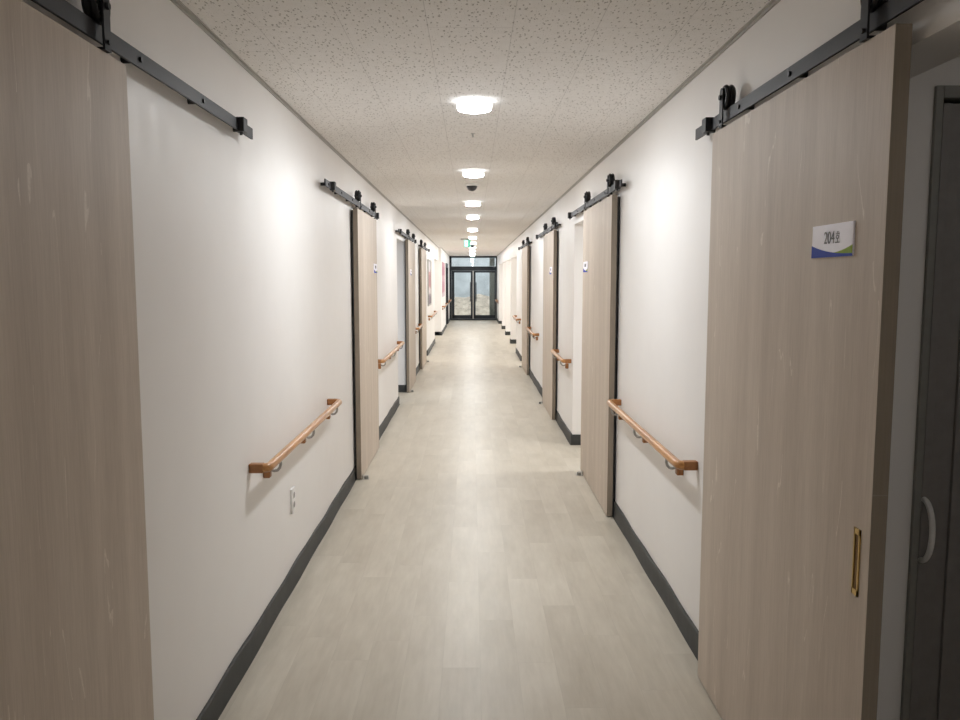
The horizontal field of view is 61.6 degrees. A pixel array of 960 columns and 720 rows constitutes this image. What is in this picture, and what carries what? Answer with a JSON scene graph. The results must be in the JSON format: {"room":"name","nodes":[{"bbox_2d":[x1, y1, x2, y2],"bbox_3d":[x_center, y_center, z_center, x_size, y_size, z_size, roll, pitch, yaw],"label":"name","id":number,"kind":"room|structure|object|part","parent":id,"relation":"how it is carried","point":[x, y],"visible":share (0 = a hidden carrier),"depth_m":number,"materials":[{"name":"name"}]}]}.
{"room":"hospital interior","nodes":[
{"label":"hospital interior","id":0,"kind":"room"},
{"bbox_2d":[21,0,449,719],"bbox_3d":[-1.066,-0.779,11.218,0.220,2.405,38.500,0,6,-1],"label":"wall","id":1,"kind":"structure","parent":0,"point":[243,259],"depth_m":3.06,"materials":[{"name":"white paint"}]},
{"bbox_2d":[0,0,252,719],"bbox_3d":[-0.897,0.240,1.960,0.075,2.216,2.670,0,6,-1],"label":"door","id":2,"kind":"structure","parent":1,"relation":"in","point":[75,640],"depth_m":1.72,"materials":[{"name":"beige laminate"}]},
{"bbox_3d":[-0.899,-0.757,1.860,0.070,0.062,2.670,0,6,-1],"label":"door rail","id":3,"kind":"part","parent":2,"relation":"part of","materials":[{"name":"black metal"}]},
{"bbox_2d":[290,486,295,513],"bbox_3d":[-0.948,0.710,4.082,0.013,0.128,0.072,0,6,-1],"label":"wall socket","id":4,"kind":"object","parent":1,"relation":"attached to","point":[292,490],"visible":1,"depth_m":4.05,"materials":[{"name":"white plastic"}]},
{"bbox_2d":[249,398,341,477],"bbox_3d":[-0.908,0.392,4.207,0.095,0.114,1.829,0,6,-1],"label":"handrail","id":5,"kind":"object","parent":1,"relation":"attached to","point":[267,468],"visible":1,"depth_m":3.73,"materials":[{"name":"brown wood"}]},
{"bbox_3d":[-0.901,0.464,3.535,0.063,0.061,0.013,0,6,-1],"label":"arm","id":6,"kind":"part","parent":5,"relation":"part of","materials":[{"name":"metal"}]},
{"bbox_2d":[170,0,438,247],"bbox_3d":[-0.978,-1.554,6.970,0.015,0.014,30.200,0,6,-1],"label":"trim","id":7,"kind":"structure","parent":1,"relation":"attached to","point":[178,3],"depth_m":3.45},
{"bbox_2d":[196,318,449,719],"bbox_3d":[-1.056,0.364,11.334,0.240,0.106,38.500,0,6,-1],"label":"baseboard","id":8,"kind":"structure","parent":1,"relation":"attached to","point":[239,665],"depth_m":3.68,"materials":[{"name":"grey plastic"}]},
{"bbox_2d":[320,179,378,478],"bbox_3d":[-0.939,-0.185,6.184,0.075,2.216,2.640,0,6,-1],"label":"door","id":9,"kind":"structure","parent":1,"relation":"in","point":[364,240],"depth_m":6.42,"materials":[{"name":"beige laminate"}]},
{"bbox_3d":[-0.941,-1.182,6.083,0.070,0.062,2.640,0,6,-1],"label":"door rail","id":10,"kind":"part","parent":9,"relation":"part of","materials":[{"name":"black metal"}]},
{"bbox_2d":[378,341,404,368],"bbox_3d":[-0.953,-0.062,8.714,0.095,0.114,2.269,0,6,-1],"label":"handrail","id":11,"kind":"object","parent":1,"relation":"attached to","point":[401,343],"visible":0.92,"depth_m":8.30,"materials":[{"name":"brown wood"}]},
{"bbox_3d":[-0.928,-0.100,8.710,0.045,0.038,2.269,0,6,-1],"label":"rail","id":12,"kind":"part","parent":11,"relation":"part of","materials":[{"name":"brown wood"}]},
{"bbox_2d":[395,229,416,391],"bbox_3d":[-0.987,-0.675,11.054,0.075,2.216,2.850,0,6,-1],"label":"door","id":13,"kind":"structure","parent":1,"relation":"in","point":[409,246],"depth_m":11.20,"materials":[{"name":"beige laminate"}]},
{"bbox_3d":[-0.990,-1.672,10.953,0.070,0.062,2.850,0,6,-1],"label":"door rail","id":14,"kind":"part","parent":13,"relation":"part of","materials":[{"name":"black metal"}]},
{"bbox_3d":[-0.972,-0.651,11.544,0.001,2.070,1.279,0,6,-1],"label":"panel","id":15,"kind":"part","parent":13,"relation":"part of","materials":[{"name":"beige laminate"}]},
{"bbox_2d":[416,324,423,331],"bbox_3d":[-0.997,-0.506,13.131,0.095,0.114,1.149,0,6,-1],"label":"handrail","id":16,"kind":"object","parent":1,"relation":"attached to","point":[419,325],"visible":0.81,"depth_m":13.10,"materials":[{"name":"brown wood"}]},
{"bbox_2d":[419,239,426,368],"bbox_3d":[-1.014,-1.014,14.422,0.062,2.216,1.320,0,6,-1],"label":"door","id":17,"kind":"structure","parent":1,"relation":"in","point":[422,253],"depth_m":13.94,"materials":[{"name":"beige laminate"}]},
{"bbox_3d":[-1.000,-0.942,14.429,0.001,2.070,1.319,0,6,-1],"label":"panel","id":18,"kind":"part","parent":17,"relation":"part of","materials":[{"name":"beige laminate"}]},
{"bbox_2d":[427,259,430,305],"bbox_3d":[-1.074,-1.641,17.112,0.022,0.960,1.160,0,6,-1],"label":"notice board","id":19,"kind":"object","parent":1,"relation":"attached to","point":[428,260],"visible":1,"depth_m":17.10,"materials":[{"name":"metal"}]},
{"bbox_2d":[428,311,437,320],"bbox_3d":[-1.045,-0.994,17.981,0.095,0.114,2.599,0,6,-1],"label":"handrail","id":20,"kind":"object","parent":1,"relation":"attached to","point":[435,313],"visible":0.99,"depth_m":17.18,"materials":[{"name":"brown wood"}]},
{"bbox_2d":[442,261,444,296],"bbox_3d":[-1.072,-2.380,23.671,0.024,1.017,2.140,0,6,-1],"label":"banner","id":21,"kind":"object","parent":1,"relation":"attached to","point":[443,263],"visible":0.88,"depth_m":23.67,"materials":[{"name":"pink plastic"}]},
{"bbox_2d":[446,263,447,326],"bbox_3d":[-1.152,-2.185,26.906,0.120,2.060,2.000,0,6,-1],"label":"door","id":22,"kind":"structure","parent":1,"relation":"in","point":[446,263],"depth_m":27.70,"materials":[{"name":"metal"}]},
{"bbox_2d":[218,320,722,719],"bbox_3d":[-0.111,0.478,11.329,7.500,0.120,38.750,0,6,-1],"label":"floor","id":23,"kind":"structure","parent":0,"point":[473,574],"depth_m":4.03,"materials":[{"name":"laminate"}]},
{"bbox_2d":[362,474,368,479],"bbox_3d":[-0.889,0.910,6.274,0.050,0.032,0.048,0,6,-1],"label":"floor guide","id":24,"kind":"object","parent":23,"relation":"on","point":[365,477],"visible":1,"depth_m":6.26,"materials":[{"name":"metal"}]},
{"bbox_2d":[180,0,959,255],"bbox_3d":[-0.111,-2.034,11.076,7.500,0.120,38.750,0,6,-1],"label":"ceiling","id":25,"kind":"structure","parent":0,"point":[383,82],"depth_m":3.48,"materials":[{"name":"tile"}]},
{"bbox_2d":[461,239,471,246],"bbox_3d":[-0.291,-2.490,17.129,0.240,0.185,0.052,0,6,-1],"label":"exit sign","id":26,"kind":"object","parent":25,"relation":"hanging from","point":[467,242],"visible":1,"depth_m":17.11,"materials":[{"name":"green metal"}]},
{"bbox_2d":[465,183,478,190],"bbox_3d":[-0.073,-1.562,7.300,0.124,0.063,0.124,0,6,-1],"label":"ceiling camera","id":27,"kind":"object","parent":25,"relation":"attached to","point":[470,186],"visible":1,"depth_m":7.26,"materials":[{"name":"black plastic"}]},
{"bbox_2d":[466,215,478,218],"bbox_3d":[-0.097,-1.926,10.861,0.172,0.052,0.172,0,6,-1],"label":"ceiling light","id":28,"kind":"object","parent":25,"relation":"attached to","point":[468,216],"visible":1,"depth_m":10.80,"materials":[{"name":"white plastic"}]},
{"bbox_2d":[465,201,480,205],"bbox_3d":[-0.077,-1.731,8.921,0.172,0.052,0.172,0,6,-1],"label":"ceiling light","id":29,"kind":"object","parent":25,"relation":"attached to","point":[468,203],"visible":1,"depth_m":8.86,"materials":[{"name":"white plastic"}]},
{"bbox_2d":[463,169,483,177],"bbox_3d":[-0.052,-1.475,6.384,0.172,0.052,0.172,0,6,-1],"label":"ceiling light","id":30,"kind":"object","parent":25,"relation":"attached to","point":[473,173],"visible":1,"depth_m":6.32,"materials":[{"name":"white plastic"}]},
{"bbox_2d":[464,175,482,177],"bbox_3d":[-0.052,-1.455,6.386,0.158,0.011,0.158,0,6,-1],"label":"diffuser","id":31,"kind":"object","parent":30,"relation":"attached to","point":[470,176],"depth_m":6.35,"materials":[{"name":"white plastic"}]},
{"bbox_2d":[457,98,491,113],"bbox_3d":[-0.027,-1.224,3.887,0.172,0.052,0.172,0,6,-1],"label":"ceiling light","id":32,"kind":"object","parent":25,"relation":"attached to","point":[467,105],"visible":1,"depth_m":3.83,"materials":[{"name":"white plastic"}]},
{"bbox_2d":[458,106,490,113],"bbox_3d":[-0.027,-1.203,3.889,0.158,0.011,0.158,0,6,-1],"label":"diffuser","id":33,"kind":"object","parent":32,"relation":"attached to","point":[466,109],"depth_m":3.85,"materials":[{"name":"white plastic"}]},
{"bbox_2d":[497,0,959,630],"bbox_3d":[0.902,-0.781,11.238,0.150,2.405,38.500,0,6,-1],"label":"wall","id":34,"kind":"structure","parent":0,"point":[665,200],"depth_m":3.90,"materials":[{"name":"white paint"}]},
{"bbox_2d":[512,315,520,323],"bbox_3d":[0.731,-0.808,16.133,0.095,0.114,1.449,0,6,-1],"label":"handrail","id":35,"kind":"object","parent":34,"relation":"attached to","point":[513,316],"visible":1,"depth_m":15.66,"materials":[{"name":"brown wood"}]},
{"bbox_2d":[518,237,531,374],"bbox_3d":[0.762,-0.967,13.957,0.075,2.216,2.750,0,6,-1],"label":"door","id":36,"kind":"structure","parent":34,"relation":"in","point":[526,250],"depth_m":13.24,"materials":[{"name":"beige laminate"}]},
{"bbox_3d":[0.747,-0.852,13.541,0.001,2.070,1.299,0,6,-1],"label":"panel","id":37,"kind":"part","parent":36,"relation":"part of","materials":[{"name":"beige laminate"}]},
{"bbox_3d":[0.765,-1.964,13.856,0.070,0.062,2.750,0,6,-1],"label":"door rail","id":38,"kind":"part","parent":36,"relation":"part of","materials":[{"name":"black metal"}]},
{"bbox_2d":[525,327,538,339],"bbox_3d":[0.772,-0.394,12.019,0.095,0.114,1.579,0,6,-1],"label":"handrail","id":39,"kind":"object","parent":34,"relation":"attached to","point":[528,330],"visible":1,"depth_m":11.63,"materials":[{"name":"brown wood"}]},
{"bbox_3d":[0.747,-0.432,12.015,0.045,0.038,1.579,0,6,-1],"label":"rail","id":40,"kind":"part","parent":39,"relation":"part of","materials":[{"name":"brown wood"}]},
{"bbox_2d":[536,217,560,419],"bbox_3d":[0.803,-0.552,9.828,0.075,2.216,2.650,0,6,-1],"label":"door","id":41,"kind":"structure","parent":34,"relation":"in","point":[550,254],"depth_m":9.12,"materials":[{"name":"beige laminate"}]},
{"bbox_3d":[0.788,-0.434,9.382,0.001,2.070,1.219,0,6,-1],"label":"panel","id":42,"kind":"part","parent":41,"relation":"part of","materials":[{"name":"beige laminate"}]},
{"bbox_3d":[0.806,-1.549,9.727,0.070,0.062,2.650,0,6,-1],"label":"door rail","id":43,"kind":"part","parent":41,"relation":"part of","materials":[{"name":"black metal"}]},
{"bbox_2d":[550,349,570,368],"bbox_3d":[0.810,-0.005,8.154,0.095,0.114,1.109,0,6,-1],"label":"handrail","id":44,"kind":"object","parent":34,"relation":"attached to","point":[554,352],"visible":1,"depth_m":7.84,"materials":[{"name":"brown wood"}]},
{"bbox_3d":[0.785,-0.043,8.150,0.045,0.038,1.109,0,6,-1],"label":"rail","id":45,"kind":"part","parent":44,"relation":"part of","materials":[{"name":"brown wood"}]},
{"bbox_2d":[568,174,625,515],"bbox_3d":[0.840,-0.185,6.186,0.075,2.216,2.570,0,6,-1],"label":"door","id":46,"kind":"structure","parent":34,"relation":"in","point":[600,224],"depth_m":5.55,"materials":[{"name":"beige laminate"}]},
{"bbox_3d":[0.816,-0.719,6.218,0.005,0.080,0.222,0,6,-1],"label":"name plate","id":47,"kind":"part","parent":46,"relation":"part of","materials":[{"name":"white plastic"}]},
{"bbox_3d":[0.842,-1.182,6.086,0.070,0.062,2.570,0,6,-1],"label":"door rail","id":48,"kind":"part","parent":46,"relation":"part of","materials":[{"name":"black metal"}]},
{"bbox_2d":[497,318,698,660],"bbox_3d":[0.892,0.362,11.353,0.170,0.106,38.500,0,6,-1],"label":"baseboard","id":49,"kind":"structure","parent":34,"relation":"attached to","point":[686,626],"depth_m":4.18,"materials":[{"name":"grey plastic"}]},
{"bbox_2d":[497,0,780,255],"bbox_3d":[0.819,-1.971,11.117,0.015,0.014,38.500,0,6,-1],"label":"trim","id":50,"kind":"structure","parent":34,"relation":"attached to","point":[772,3],"depth_m":3.46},
{"bbox_2d":[607,399,697,474],"bbox_3d":[0.849,0.391,4.219,0.095,0.114,1.759,0,6,-1],"label":"handrail","id":51,"kind":"object","parent":34,"relation":"attached to","point":[680,466],"visible":1,"depth_m":3.77,"materials":[{"name":"brown wood"}]},
{"bbox_3d":[0.855,0.459,3.583,0.063,0.061,0.013,0,6,-1],"label":"arm","id":52,"kind":"part","parent":51,"relation":"part of","materials":[{"name":"metal"}]},
{"bbox_2d":[695,0,923,719],"bbox_3d":[0.882,0.243,1.928,0.075,2.216,2.770,0,6,-1],"label":"door","id":53,"kind":"structure","parent":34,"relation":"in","point":[807,185],"depth_m":2.13,"materials":[{"name":"beige laminate"}]},
{"bbox_3d":[0.884,-0.754,1.828,0.070,0.062,2.770,0,6,-1],"label":"door rail","id":54,"kind":"part","parent":53,"relation":"part of","materials":[{"name":"black metal"}]},
{"bbox_3d":[0.858,-0.291,1.960,0.005,0.080,0.222,0,6,-1],"label":"name plate","id":55,"kind":"part","parent":53,"relation":"part of","materials":[{"name":"white plastic"}]},
{"bbox_3d":[0.861,0.462,1.843,0.004,0.156,0.029,0,6,-1],"label":"flush pull","id":56,"kind":"part","parent":53,"relation":"part of","materials":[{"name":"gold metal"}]},
{"bbox_2d":[877,56,959,719],"bbox_3d":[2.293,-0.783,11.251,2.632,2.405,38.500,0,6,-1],"label":"door frame","id":57,"kind":"structure","parent":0,"point":[922,86],"depth_m":2.23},
{"bbox_2d":[900,85,959,719],"bbox_3d":[1.678,0.294,2.261,0.928,2.062,0.114,0,6,-1],"label":"door","id":58,"kind":"structure","parent":57,"relation":"in","point":[930,690],"depth_m":2.26,"materials":[{"name":"grey metal"}]},
{"bbox_3d":[1.250,0.482,2.248,0.016,0.191,0.059,0,6,-1],"label":"bow handle","id":59,"kind":"part","parent":58,"relation":"part of","materials":[{"name":"silver metal"}]},
{"bbox_3d":[-0.302,-2.714,30.440,7.440,2.405,0.120,0,6,-1],"label":"wall","id":60,"kind":"structure","parent":0,"visible":0},
{"bbox_2d":[449,256,496,319],"bbox_3d":[-0.255,-2.709,30.391,1.783,2.405,0.139,0,6,-1],"label":"door","id":61,"kind":"structure","parent":60,"relation":"in","point":[491,269],"depth_m":30.38,"materials":[{"name":"metal"}]},
{"label":"outside","id":62,"kind":"structure","parent":0,"visible":0},
{"bbox_3d":[-0.381,-2.178,38.524,18.000,0.220,15.900,0,6,-1],"label":"ground","id":63,"kind":"structure","parent":62,"visible":0},
{"bbox_2d":[454,294,488,314],"bbox_3d":[-0.351,-2.433,35.433,12.000,0.967,3.600,0,6,-1],"label":"earth mound","id":64,"kind":"object","parent":63,"relation":"on","point":[462,305],"visible":0.06,"depth_m":34.32,"materials":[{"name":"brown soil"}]},
{"bbox_2d":[452,258,495,296],"bbox_3d":[-0.366,-3.910,37.613,16.015,3.450,0.265,0,6,-1],"label":"sky","id":65,"kind":"structure","parent":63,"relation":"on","point":[462,281],"depth_m":37.51,"materials":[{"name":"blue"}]}
]}

